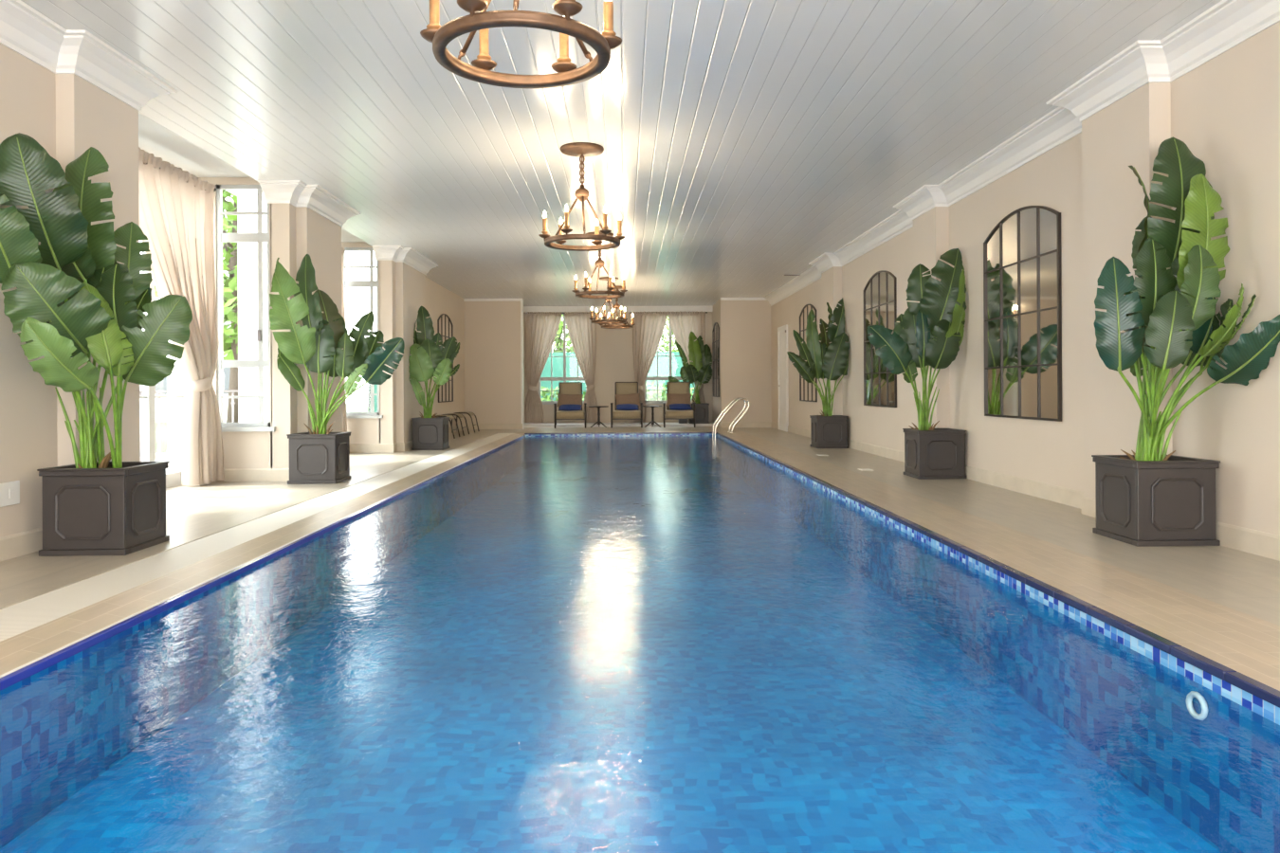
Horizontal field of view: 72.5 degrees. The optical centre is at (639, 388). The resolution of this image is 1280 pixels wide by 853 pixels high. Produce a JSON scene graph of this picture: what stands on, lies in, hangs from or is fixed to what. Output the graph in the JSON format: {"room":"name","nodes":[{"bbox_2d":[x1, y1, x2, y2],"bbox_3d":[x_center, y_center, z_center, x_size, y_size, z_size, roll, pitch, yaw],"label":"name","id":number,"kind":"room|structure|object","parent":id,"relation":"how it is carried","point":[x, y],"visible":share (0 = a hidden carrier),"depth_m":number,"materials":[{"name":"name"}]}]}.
{"room":"indoor swimming pool","nodes":[
{"label":"indoor swimming pool","id":0,"kind":"room"},
{"bbox_2d":[0,43,57,537],"bbox_3d":[-3.836,-0.730,1.679,0.220,3.500,9.500,0,0,-1],"label":"wall","id":1,"kind":"structure","parent":0,"point":[28,432],"depth_m":5.37,"materials":[{"name":"paint"}]},
{"bbox_2d":[0,480,19,507],"bbox_3d":[-3.776,0.628,5.219,0.015,0.140,0.162,0,0,-1],"label":"wall socket","id":2,"kind":"object","parent":1,"relation":"attached to","point":[9,492],"visible":1,"depth_m":5.22,"materials":[{"name":"white plastic"}]},
{"bbox_2d":[0,527,42,562],"bbox_3d":[-4.165,0.952,1.680,1.164,0.140,9.514,0,0,-1],"label":"baseboard","id":3,"kind":"structure","parent":1,"relation":"attached to","point":[27,542],"depth_m":5.32,"materials":[{"name":"paint"}]},
{"bbox_2d":[0,0,177,110],"bbox_3d":[-3.710,-2.156,1.777,0.570,0.210,9.690,0,0,-1],"label":"trim","id":4,"kind":"structure","parent":1,"relation":"attached to","point":[25,30],"depth_m":5.63,"materials":[{"name":"white paint"}]},
{"bbox_2d":[55,73,140,466],"bbox_3d":[-3.751,-0.680,6.057,0.130,3.400,0.750,0,0,-1],"label":"wall","id":5,"kind":"structure","parent":0,"point":[87,116],"depth_m":6.02,"materials":[{"name":"paint"}]},
{"bbox_2d":[200,177,272,468],"bbox_3d":[-4.489,-0.727,9.699,0.830,3.500,0.120,0,0,-1],"label":"wall","id":6,"kind":"structure","parent":0,"point":[242,449],"depth_m":9.64,"materials":[{"name":"paint"}]},
{"bbox_2d":[216,184,275,431],"bbox_3d":[-4.384,-0.892,9.652,0.700,2.730,0.122,0,0,-1],"label":"window","id":7,"kind":"structure","parent":6,"relation":"in","point":[260,237],"depth_m":9.67,"materials":[{"name":"grey wood"}]},
{"bbox_3d":[-4.661,-2.191,8.025,0.040,0.040,3.198,0,0,-1],"label":"curtain rod","id":8,"kind":"object","parent":6,"relation":"attached to","visible":0},
{"bbox_2d":[138,146,224,485],"bbox_3d":[-4.667,-0.615,8.713,0.249,3.240,1.696,0,0,-1],"label":"curtain","id":9,"kind":"object","parent":8,"relation":"hanging from","point":[175,207],"visible":0.91,"depth_m":9.07,"materials":[{"name":"beige fabric"}]},
{"bbox_2d":[225,189,256,196],"bbox_3d":[-0.665,-2.546,10.640,8.990,0.100,27.700,0,0,-1],"label":"roof","id":10,"kind":"structure","parent":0,"point":[233,192],"depth_m":10.91,"materials":[{"name":"grey paint"}]},
{"bbox_2d":[237,190,246,422],"bbox_3d":[-5.005,-0.724,12.470,0.100,3.500,3.120,0,0,-1],"label":"wall","id":11,"kind":"structure","parent":0,"point":[241,194],"depth_m":10.91,"materials":[{"name":"white paint"}]},
{"bbox_2d":[245,190,268,422],"bbox_3d":[-4.513,-0.726,10.979,0.830,3.500,0.120,0,0,-1],"label":"wall","id":12,"kind":"structure","parent":0,"point":[251,221],"depth_m":10.91,"materials":[{"name":"white paint"}]},
{"bbox_3d":[-4.693,-2.190,12.476,0.040,0.040,2.858,0,0,-1],"label":"curtain rod","id":13,"kind":"object","parent":12,"relation":"attached to","visible":0},
{"bbox_2d":[341,246,347,432],"bbox_3d":[-4.713,-0.615,13.175,0.170,3.240,1.321,0,0,1],"label":"curtain","id":14,"kind":"object","parent":13,"relation":"hanging from","point":[344,421],"visible":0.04,"depth_m":13.78,"materials":[{"name":"beige fabric"}]},
{"bbox_2d":[269,203,297,468],"bbox_3d":[-3.996,-0.729,10.348,0.220,3.500,1.400,0,0,-1],"label":"wall","id":15,"kind":"structure","parent":0,"point":[283,216],"depth_m":9.65,"materials":[{"name":"paint"}]},
{"bbox_2d":[257,180,360,227],"bbox_3d":[-3.869,-2.155,10.350,0.570,0.210,1.780,0,0,-1],"label":"trim","id":16,"kind":"structure","parent":15,"relation":"attached to","point":[297,193],"depth_m":9.80,"materials":[{"name":"white paint"}]},
{"bbox_2d":[295,207,342,433],"bbox_3d":[-3.833,-0.680,10.451,0.130,3.400,1.200,0,0,-1],"label":"wall","id":17,"kind":"structure","parent":0,"point":[317,236],"depth_m":10.25,"materials":[{"name":"paint"}]},
{"bbox_2d":[216,468,289,481],"bbox_3d":[-4.325,0.953,10.342,1.164,0.140,1.428,0,0,-1],"label":"baseboard","id":18,"kind":"structure","parent":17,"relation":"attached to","point":[230,474],"depth_m":9.63,"materials":[{"name":"paint"}]},
{"bbox_2d":[341,242,380,443],"bbox_3d":[-4.568,-0.726,13.978,0.830,3.500,0.120,0,0,-1],"label":"wall","id":19,"kind":"structure","parent":0,"point":[364,430],"depth_m":13.92,"materials":[{"name":"paint"}]},
{"bbox_2d":[343,247,383,418],"bbox_3d":[-4.463,-0.892,13.931,0.700,2.730,0.122,0,0,-1],"label":"window","id":20,"kind":"structure","parent":19,"relation":"in","point":[371,283],"depth_m":13.95,"materials":[{"name":"grey wood"}]},
{"bbox_2d":[395,262,426,442],"bbox_3d":[-3.916,-0.679,14.955,0.130,3.400,1.650,0,0,-1],"label":"wall","id":21,"kind":"structure","parent":0,"point":[410,283],"depth_m":14.35,"materials":[{"name":"paint"}]},
{"bbox_2d":[378,260,464,443],"bbox_3d":[-4.301,-0.727,19.024,0.510,3.500,10.200,0,0,-1],"label":"wall","id":22,"kind":"structure","parent":0,"point":[439,301],"depth_m":17.86,"materials":[{"name":"paint"}]},
{"bbox_2d":[372,245,438,275],"bbox_3d":[-3.978,-2.154,14.914,0.620,0.210,2.350,0,0,-1],"label":"trim","id":23,"kind":"structure","parent":22,"relation":"attached to","point":[409,256],"depth_m":14.10,"materials":[{"name":"white paint"}]},
{"bbox_2d":[349,423,522,453],"bbox_3d":[-3.962,0.951,17.923,2.170,0.140,8.014,0,0,-1],"label":"baseboard","id":24,"kind":"structure","parent":22,"relation":"attached to","point":[397,447],"depth_m":14.12,"materials":[{"name":"stone"}]},
{"bbox_2d":[437,313,453,402],"bbox_3d":[-4.351,-0.682,19.523,0.028,1.970,1.550,0,0,-1],"label":"wall mirror","id":25,"kind":"object","parent":22,"relation":"attached to","point":[445,327],"visible":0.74,"depth_m":19.51,"materials":[{"name":"brown metal"}]},
{"bbox_2d":[464,298,771,427],"bbox_3d":[-0.561,-0.747,23.094,8.140,3.500,2.200,0,0,-1],"label":"wall","id":26,"kind":"structure","parent":0,"point":[492,329],"depth_m":21.95,"materials":[{"name":"paint"}]},
{"bbox_2d":[520,299,524,429],"bbox_3d":[-2.977,-0.624,22.063,0.041,3.280,0.252,0,0,-1],"label":"trim","id":27,"kind":"structure","parent":26,"relation":"attached to","point":[521,302],"depth_m":21.93,"materials":[{"name":"white paint"}]},
{"bbox_2d":[463,297,767,301],"bbox_3d":[-0.548,-2.247,21.979,7.740,0.060,0.030,0,0,-1],"label":"trim","id":28,"kind":"structure","parent":26,"relation":"attached to","point":[722,299],"depth_m":21.91,"materials":[{"name":"white paint"}]},
{"bbox_2d":[712,322,719,397],"bbox_3d":[2.014,-0.766,23.091,0.028,1.970,1.550,0,0,-1],"label":"wall mirror","id":29,"kind":"object","parent":26,"relation":"attached to","point":[716,329],"visible":1,"depth_m":23.06,"materials":[{"name":"brown metal"}]},
{"bbox_2d":[721,421,771,427],"bbox_3d":[2.697,0.916,22.047,1.280,0.140,0.014,0,0,-1],"label":"baseboard","id":30,"kind":"structure","parent":26,"relation":"attached to","point":[723,424],"depth_m":22.04,"materials":[{"name":"paint"}]},
{"bbox_3d":[-2.231,-2.078,24.033,2.230,0.040,0.038,0,0,-1],"label":"curtain rod","id":31,"kind":"object","parent":26,"relation":"attached to","visible":0},
{"bbox_2d":[523,311,561,422],"bbox_3d":[-2.728,-0.591,24.024,1.160,3.050,0.161,0,0,-1],"label":"curtain","id":32,"kind":"object","parent":31,"relation":"hanging from","point":[539,330],"visible":0.94,"depth_m":24.02,"materials":[{"name":"beige fabric"}]},
{"bbox_2d":[564,311,597,422],"bbox_3d":[-1.615,-0.596,24.032,0.926,3.050,0.161,0,0,-4],"label":"curtain","id":33,"kind":"object","parent":31,"relation":"hanging from","point":[582,333],"visible":0.95,"depth_m":24.04,"materials":[{"name":"beige fabric"}]},
{"bbox_3d":[0.794,-2.094,24.089,2.140,0.040,0.038,0,0,-1],"label":"curtain rod","id":34,"kind":"object","parent":26,"relation":"attached to","visible":0},
{"bbox_2d":[632,310,667,421],"bbox_3d":[0.281,-0.606,24.070,0.982,3.050,0.161,0,0,1],"label":"curtain","id":35,"kind":"object","parent":34,"relation":"hanging from","point":[648,329],"visible":0.82,"depth_m":24.07,"materials":[{"name":"beige fabric"}]},
{"bbox_2d":[667,310,705,403],"bbox_3d":[1.301,-0.612,24.110,1.061,3.050,0.161,0,0,1],"label":"curtain","id":36,"kind":"object","parent":34,"relation":"hanging from","point":[682,323],"visible":0.48,"depth_m":24.10,"materials":[{"name":"beige fabric"}]},
{"bbox_2d":[523,311,713,422],"bbox_3d":[-0.673,-0.747,24.292,5.760,3.500,0.200,0,0,-1],"label":"wall","id":37,"kind":"structure","parent":0,"point":[614,353],"depth_m":24.19,"materials":[{"name":"paint"}]},
{"bbox_2d":[538,313,585,404],"bbox_3d":[-2.092,-0.834,24.201,1.540,2.550,0.170,0,0,-1],"label":"window","id":38,"kind":"structure","parent":37,"relation":"in","point":[564,378],"depth_m":24.20,"materials":[{"name":"grey wood"}]},
{"bbox_2d":[599,313,634,329],"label":"chandelier","id":39,"kind":"object","parent":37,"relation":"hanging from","point":[617,326],"depth_m":19.48,"materials":[{"name":"gold metal"}]},
{"bbox_2d":[523,305,713,312],"bbox_3d":[-0.678,-2.196,24.112,5.360,0.160,0.160,0,0,-1],"label":"trim","id":40,"kind":"structure","parent":37,"relation":"attached to","point":[562,309],"depth_m":24.04,"materials":[{"name":"white paint"}]},
{"bbox_2d":[644,319,694,403],"bbox_3d":[0.847,-0.849,24.255,1.540,2.550,0.170,0,0,-1],"label":"window","id":41,"kind":"structure","parent":37,"relation":"in","point":[657,377],"depth_m":24.25,"materials":[{"name":"grey wood"}]},
{"bbox_2d":[20,0,1222,306],"bbox_3d":[-0.600,-2.367,10.691,8.660,0.180,27.400,0,0,-1],"label":"ceiling","id":42,"kind":"structure","parent":0,"point":[745,143],"depth_m":7.27,"materials":[{"name":"white wood"}]},
{"bbox_2d":[420,0,621,88],"bbox_3d":[-0.486,-1.818,3.592,0.823,0.919,0.760,0,0,-1],"label":"chandelier","id":43,"kind":"object","parent":42,"relation":"hanging from","point":[480,71],"visible":1,"depth_m":3.55,"materials":[{"name":"brown metal"}]},
{"bbox_2d":[538,142,624,251],"bbox_3d":[-0.547,-1.818,8.261,0.823,0.919,0.760,0,0,-5],"label":"chandelier","id":44,"kind":"object","parent":42,"relation":"hanging from","point":[582,150],"visible":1,"depth_m":8.20,"materials":[{"name":"gold metal"}]},
{"bbox_2d":[571,231,627,298],"bbox_3d":[-0.592,-1.817,12.841,0.823,0.919,0.760,0,0,7],"label":"chandelier","id":45,"kind":"object","parent":42,"relation":"hanging from","point":[599,263],"visible":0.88,"depth_m":12.80,"materials":[{"name":"gold metal"}]},
{"bbox_2d":[589,276,627,324],"bbox_3d":[-0.647,-1.817,17.991,0.823,0.919,0.760,0,0,-13],"label":"chandelier","id":46,"kind":"object","parent":42,"relation":"hanging from","point":[595,320],"visible":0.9,"depth_m":17.93,"materials":[{"name":"gold metal"}]},
{"bbox_2d":[613,298,620,319],"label":"chandelier","id":47,"kind":"object","parent":42,"relation":"hanging from","point":[616,305],"depth_m":19.45,"materials":[{"name":"gold metal"}]},
{"bbox_2d":[782,274,800,275],"bbox_3d":[3.084,-2.288,17.560,0.400,0.016,0.180,0,0,-1],"label":"ceiling vent","id":48,"kind":"object","parent":42,"relation":"in","point":[784,274],"visible":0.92,"depth_m":17.57,"materials":[{"name":"white metal"}]},
{"bbox_2d":[0,426,1279,691],"bbox_3d":[-0.645,1.153,10.590,8.790,0.300,27.200,0,0,-1],"label":"floor","id":49,"kind":"structure","parent":0,"point":[1221,604],"depth_m":5.32,"materials":[{"name":"stone"}]},
{"bbox_2d":[0,132,192,556],"bbox_3d":[-3.468,-0.269,5.314,0.900,2.575,1.225,0,0,32],"label":"potted plant","id":50,"kind":"object","parent":49,"relation":"on","point":[72,298],"visible":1,"depth_m":5.32,"materials":[{"name":"green plant"}]},
{"bbox_2d":[269,254,404,484],"bbox_3d":[-3.204,-0.229,9.439,1.287,2.492,0.816,0,0,-1],"label":"potted plant","id":51,"kind":"object","parent":49,"relation":"on","point":[319,456],"visible":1,"depth_m":9.33,"materials":[{"name":"green plant"}]},
{"bbox_2d":[408,306,459,450],"bbox_3d":[-3.431,-0.198,14.671,0.787,2.432,0.567,0,0,-1],"label":"potted plant","id":52,"kind":"object","parent":49,"relation":"on","point":[428,359],"visible":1,"depth_m":14.48,"materials":[{"name":"green plant"}]},
{"bbox_2d":[431,415,460,438],"bbox_3d":[-4.053,0.787,18.048,0.562,0.475,0.628,0,0,-1],"label":"bench","id":53,"kind":"object","parent":49,"relation":"on","point":[451,417],"visible":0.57,"depth_m":18.08,"materials":[{"name":"brown metal"}]},
{"bbox_2d":[441,413,469,436],"bbox_3d":[-4.073,0.787,19.128,0.562,0.475,0.628,0,0,-1],"label":"bench","id":54,"kind":"object","parent":49,"relation":"on","point":[459,415],"visible":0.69,"depth_m":19.07,"materials":[{"name":"brown metal"}]},
{"bbox_2d":[451,411,479,433],"bbox_3d":[-4.098,0.787,20.478,0.562,0.475,0.628,0,0,-1],"label":"bench","id":55,"kind":"object","parent":49,"relation":"on","point":[469,413],"visible":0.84,"depth_m":20.35,"materials":[{"name":"brown metal"}]},
{"bbox_2d":[553,382,586,428],"bbox_3d":[-1.806,0.423,22.652,0.834,1.187,0.886,0,0,-4],"label":"lounge chair","id":56,"kind":"object","parent":49,"relation":"on","point":[564,388],"visible":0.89,"depth_m":22.47,"materials":[{"name":"grey fabric"}]},
{"bbox_2d":[556,393,583,407],"bbox_3d":[-1.823,0.310,22.690,0.671,0.369,0.221,0,0,-1],"label":"throw pillow","id":57,"kind":"object","parent":56,"relation":"on","point":[563,399],"visible":0.85,"depth_m":22.65,"materials":[{"name":"beige fabric"}]},
{"bbox_2d":[559,404,581,410],"bbox_3d":[-1.786,0.484,22.346,0.580,0.160,0.327,0,0,-1],"label":"throw pillow","id":58,"kind":"object","parent":56,"relation":"on","point":[562,407],"visible":1,"depth_m":22.22,"materials":[{"name":"blue fabric"}]},
{"bbox_2d":[588,405,608,427],"bbox_3d":[-1.069,0.730,22.604,0.520,0.549,0.520,0,0,-1],"label":"side table","id":59,"kind":"object","parent":49,"relation":"on","point":[598,422],"visible":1,"depth_m":22.58,"materials":[{"name":"grey metal"}]},
{"bbox_2d":[524,421,715,427],"bbox_3d":[-0.651,0.973,23.567,5.360,0.060,1.250,0,0,-1],"label":"step","id":60,"kind":"structure","parent":49,"relation":"on","point":[526,425],"depth_m":22.98,"materials":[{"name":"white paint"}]},
{"bbox_2d":[678,420,687,423],"bbox_3d":[1.152,0.854,23.385,0.240,0.160,0.260,0,0,-1],"label":"storage box","id":61,"kind":"object","parent":60,"relation":"on","point":[680,421],"visible":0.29,"depth_m":23.27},
{"bbox_2d":[667,331,712,423],"bbox_3d":[1.342,-0.308,23.433,1.207,2.483,0.539,0,0,-1],"label":"potted plant","id":62,"kind":"object","parent":60,"relation":"on","point":[700,370],"visible":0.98,"depth_m":23.34,"materials":[{"name":"green plant"}]},
{"bbox_2d":[610,382,642,427],"bbox_3d":[-0.347,0.415,22.679,0.834,1.187,0.886,0,0,-1],"label":"lounge chair","id":63,"kind":"object","parent":49,"relation":"on","point":[621,388],"visible":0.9,"depth_m":22.27,"materials":[{"name":"grey fabric"}]},
{"bbox_2d":[616,403,638,410],"bbox_3d":[-0.331,0.477,22.373,0.580,0.160,0.327,0,0,-1],"label":"throw pillow","id":64,"kind":"object","parent":63,"relation":"on","point":[623,407],"visible":1,"depth_m":22.25,"materials":[{"name":"blue fabric"}]},
{"bbox_2d":[615,392,640,407],"bbox_3d":[-0.319,0.302,22.718,0.676,0.380,0.221,0,0,-1],"label":"throw pillow","id":65,"kind":"object","parent":63,"relation":"on","point":[633,398],"visible":0.85,"depth_m":22.68,"materials":[{"name":"beige fabric"}]},
{"bbox_2d":[0,437,1279,852],"bbox_3d":[-0.262,1.406,10.222,4.560,0.690,19.450,0,0,-1],"label":"swimming pool","id":66,"kind":"object","parent":49,"relation":"in","point":[794,688],"visible":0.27,"depth_m":4.24,"materials":[{"name":"blue liquid"}]},
{"bbox_2d":[0,435,523,677],"bbox_3d":[-2.473,1.069,10.181,0.013,0.028,19.250,0,0,-1],"label":"trim","id":67,"kind":"structure","parent":66,"relation":"attached to","point":[140,612],"depth_m":4.46,"materials":[{"name":"blue tile"}]},
{"bbox_2d":[0,435,525,691],"bbox_3d":[-2.449,1.074,10.181,0.032,0.034,19.250,0,0,-1],"label":"trim","id":68,"kind":"structure","parent":66,"relation":"attached to","point":[13,678],"depth_m":4.38,"materials":[{"name":"blue tile"}]},
{"bbox_2d":[525,433,1279,725],"bbox_3d":[-0.254,1.055,10.222,4.380,0.072,19.290,0,0,-1],"label":"trim","id":69,"kind":"structure","parent":66,"relation":"attached to","point":[1246,700],"depth_m":4.01,"materials":[{"name":"tile"}]},
{"bbox_2d":[1185,691,1208,720],"bbox_3d":[2.035,1.159,3.188,0.022,0.102,0.112,0,0,-1],"label":"inlet","id":70,"kind":"object","parent":66,"relation":"attached to","point":[1189,698],"visible":1,"depth_m":3.18,"materials":[{"name":"white plastic"}]},
{"bbox_2d":[642,405,662,427],"bbox_3d":[0.330,0.723,22.630,0.520,0.549,0.520,0,0,-1],"label":"side table","id":71,"kind":"object","parent":49,"relation":"on","point":[652,422],"visible":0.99,"depth_m":22.59,"materials":[{"name":"grey metal"}]},
{"bbox_2d":[662,382,695,427],"bbox_3d":[1.015,0.408,22.705,0.834,1.187,0.886,0,0,1],"label":"lounge chair","id":72,"kind":"object","parent":49,"relation":"on","point":[680,388],"visible":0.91,"depth_m":22.31,"materials":[{"name":"grey"}]},
{"bbox_2d":[666,393,691,406],"bbox_3d":[1.011,0.295,22.743,0.665,0.358,0.221,0,0,-1],"label":"throw pillow","id":73,"kind":"object","parent":72,"relation":"on","point":[671,398],"visible":0.81,"depth_m":22.70,"materials":[{"name":"beige fabric"}]},
{"bbox_2d":[668,403,691,410],"bbox_3d":[1.028,0.470,22.398,0.580,0.160,0.327,0,0,-1],"label":"throw pillow","id":74,"kind":"object","parent":72,"relation":"on","point":[677,407],"visible":1,"depth_m":22.28,"materials":[{"name":"blue fabric"}]},
{"bbox_2d":[712,397,749,437],"bbox_3d":[2.009,0.896,19.440,0.807,1.388,0.620,0,0,-1],"label":"pool ladder","id":75,"kind":"object","parent":49,"relation":"on","point":[735,400],"visible":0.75,"depth_m":19.17,"materials":[{"name":"silver metal"}]},
{"bbox_2d":[786,297,849,448],"bbox_3d":[2.948,-0.276,14.599,1.018,2.520,0.590,0,0,2],"label":"potted plant","id":76,"kind":"object","parent":49,"relation":"on","point":[825,359],"visible":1,"depth_m":14.44,"materials":[{"name":"green plant"}]},
{"bbox_2d":[524,432,1279,708],"bbox_3d":[-0.247,1.014,10.237,4.395,0.034,19.280,0,0,-1],"label":"trim","id":77,"kind":"structure","parent":49,"relation":"on","point":[1256,688],"depth_m":4.00,"materials":[{"name":"blue tile"}]},
{"bbox_2d":[867,248,966,479],"bbox_3d":[3.000,-0.284,9.688,1.096,2.536,0.611,0,0,-1],"label":"potted plant","id":78,"kind":"object","parent":49,"relation":"on","point":[930,331],"visible":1,"depth_m":9.49,"materials":[{"name":"green plant"}]},
{"bbox_2d":[1091,136,1279,547],"bbox_3d":[3.241,-0.325,5.418,0.767,2.616,1.087,0,0,-1],"label":"potted plant","id":79,"kind":"object","parent":49,"relation":"on","point":[1146,498],"visible":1,"depth_m":5.45,"materials":[{"name":"green plant"}]},
{"bbox_2d":[821,266,842,415],"bbox_3d":[3.383,-0.718,15.365,0.160,3.400,0.900,0,0,-1],"label":"wall","id":80,"kind":"structure","parent":0,"point":[832,278],"depth_m":14.94,"materials":[{"name":"paint"}]},
{"bbox_2d":[913,206,950,428],"bbox_3d":[3.474,-0.718,10.416,0.160,3.400,0.800,0,0,-1],"label":"wall","id":81,"kind":"structure","parent":0,"point":[931,228],"depth_m":10.06,"materials":[{"name":"paint"}]},
{"bbox_2d":[770,21,1279,535],"bbox_3d":[3.639,-0.769,10.669,0.200,3.500,27.200,0,0,-1],"label":"wall","id":82,"kind":"structure","parent":0,"point":[1226,110],"depth_m":5.88,"materials":[{"name":"paint"}]},
{"bbox_2d":[777,324,788,432],"bbox_3d":[3.324,-0.237,20.350,0.078,2.440,1.130,0,0,-1],"label":"door","id":83,"kind":"structure","parent":82,"relation":"in","point":[782,332],"depth_m":20.34,"materials":[{"name":"white paint"}]},
{"bbox_2d":[799,304,817,402],"bbox_3d":[3.395,-0.723,17.666,0.028,1.970,1.550,0,0,-1],"label":"wall mirror","id":84,"kind":"object","parent":82,"relation":"attached to","point":[808,393],"visible":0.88,"depth_m":17.87,"materials":[{"name":"brown metal"}]},
{"bbox_2d":[863,270,896,407],"bbox_3d":[3.487,-0.723,12.717,0.028,1.970,1.550,0,0,-1],"label":"wall mirror","id":85,"kind":"object","parent":82,"relation":"attached to","point":[880,292],"visible":0.91,"depth_m":12.71,"materials":[{"name":"black mirror"}]},
{"bbox_2d":[764,0,1279,306],"bbox_3d":[3.382,-2.193,9.564,0.340,0.210,25.000,0,0,-1],"label":"trim","id":86,"kind":"structure","parent":82,"relation":"attached to","point":[1226,25],"depth_m":6.67,"materials":[{"name":"white paint"}]},
{"bbox_2d":[983,205,1061,421],"bbox_3d":[3.570,-0.704,8.217,0.028,1.970,1.550,0,0,-1],"label":"wall mirror","id":87,"kind":"object","parent":82,"relation":"attached to","point":[1022,258],"visible":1,"depth_m":8.12,"materials":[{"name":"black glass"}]},
{"bbox_2d":[771,421,1279,561],"bbox_3d":[3.486,0.912,9.566,0.164,0.140,25.000,0,0,-1],"label":"baseboard","id":88,"kind":"structure","parent":82,"relation":"attached to","point":[1244,539],"depth_m":7.49,"materials":[{"name":"paint"}]},
{"bbox_2d":[1081,82,1172,498],"bbox_3d":[3.549,-0.719,6.382,0.160,3.400,0.870,0,0,-1],"label":"pillar","id":89,"kind":"structure","parent":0,"point":[1130,131],"depth_m":6.38,"materials":[{"name":"paint"}]},
{"bbox_3d":[-4.923,-0.724,8.020,0.100,3.500,3.460,0,0,-1],"label":"wall","id":90,"kind":"structure","parent":0,"visible":0},
{"bbox_2d":[139,252,186,488],"bbox_3d":[-4.907,-0.554,8.021,0.090,3.160,2.980,0,0,-1],"label":"door","id":91,"kind":"structure","parent":90,"relation":"in","point":[173,479],"depth_m":8.77,"materials":[{"name":"grey wood"}]},
{"label":"outside","id":92,"kind":"structure","parent":0,"visible":0},
{"bbox_2d":[142,403,367,453],"bbox_3d":[-5.774,1.255,42.150,70.000,0.250,55.500,0,0,-1],"label":"lawn","id":93,"kind":"structure","parent":92,"point":[350,408],"depth_m":24.81,"materials":[{"name":"green plant"}]},
{"bbox_2d":[139,315,230,422],"bbox_3d":[-16.632,-1.113,33.698,8.800,4.600,6.800,0,0,-1],"label":"house","id":94,"kind":"structure","parent":93,"relation":"on","point":[162,385],"depth_m":30.69,"materials":[{"name":"grey"}]},
{"bbox_2d":[154,189,238,422],"bbox_3d":[-7.899,-2.158,16.883,3.176,6.616,3.190,0,0,-1],"label":"tree","id":95,"kind":"object","parent":93,"relation":"on","point":[230,261],"visible":0.09,"depth_m":16.58,"materials":[{"name":"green plant"}]},
{"bbox_2d":[222,192,234,329],"bbox_3d":[-10.961,-3.240,23.755,4.856,8.808,4.919,0,0,-1],"label":"tree","id":96,"kind":"object","parent":93,"relation":"on","point":[228,193],"visible":0.02,"depth_m":22.94,"materials":[{"name":"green plant"}]},
{"bbox_2d":[367,351,694,412],"bbox_3d":[-0.574,-0.122,30.965,18.058,2.450,0.079,0,0,-1],"label":"fence","id":97,"kind":"object","parent":93,"relation":"on","point":[663,361],"visible":0.05,"depth_m":30.96,"materials":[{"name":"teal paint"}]},
{"bbox_2d":[540,385,558,401],"bbox_3d":[-2.698,0.522,27.153,1.547,1.246,1.126,0,0,-1],"label":"shrub","id":98,"kind":"object","parent":93,"relation":"on","point":[542,393],"visible":0.14,"depth_m":26.93,"materials":[{"name":"green plant"}]},
{"bbox_2d":[549,314,574,352],"bbox_3d":[-3.247,-1.867,34.941,5.416,5.987,5.219,0,0,-1],"label":"tree","id":99,"kind":"object","parent":93,"relation":"on","point":[558,344],"visible":0.03,"depth_m":34.02,"materials":[{"name":"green plant"}]},
{"bbox_2d":[646,380,666,401],"bbox_3d":[0.441,0.440,27.020,1.619,1.426,1.158,0,0,-1],"label":"shrub","id":100,"kind":"object","parent":93,"relation":"on","point":[649,397],"visible":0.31,"depth_m":26.91,"materials":[{"name":"green plant"}]},
{"bbox_2d":[658,315,678,351],"bbox_3d":[1.891,-1.771,37.021,3.117,5.743,3.031,0,0,-1],"label":"tree","id":101,"kind":"object","parent":93,"relation":"on","point":[666,348],"visible":0.06,"depth_m":36.54,"materials":[{"name":"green plant"}]},
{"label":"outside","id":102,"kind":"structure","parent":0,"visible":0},
{"bbox_2d":[142,453,165,461],"bbox_3d":[-13.504,1.206,4.501,17.150,0.230,19.500,0,0,-1],"label":"terrace","id":103,"kind":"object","parent":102,"point":[161,454],"depth_m":13.94,"materials":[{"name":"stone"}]},
{"bbox_2d":[157,340,181,473],"bbox_3d":[-5.549,-0.676,10.499,0.340,3.450,0.340,0,0,-1],"label":"porch column","id":104,"kind":"structure","parent":103,"relation":"on","point":[173,455],"depth_m":10.37,"materials":[{"name":"white paint"}]},
{"bbox_2d":[139,390,237,461],"bbox_3d":[-6.115,0.537,11.689,0.060,1.030,13.600,0,0,-1],"label":"balustrade","id":105,"kind":"object","parent":103,"relation":"on","point":[158,406],"visible":0.1,"depth_m":11.06,"materials":[{"name":"grey paint"}]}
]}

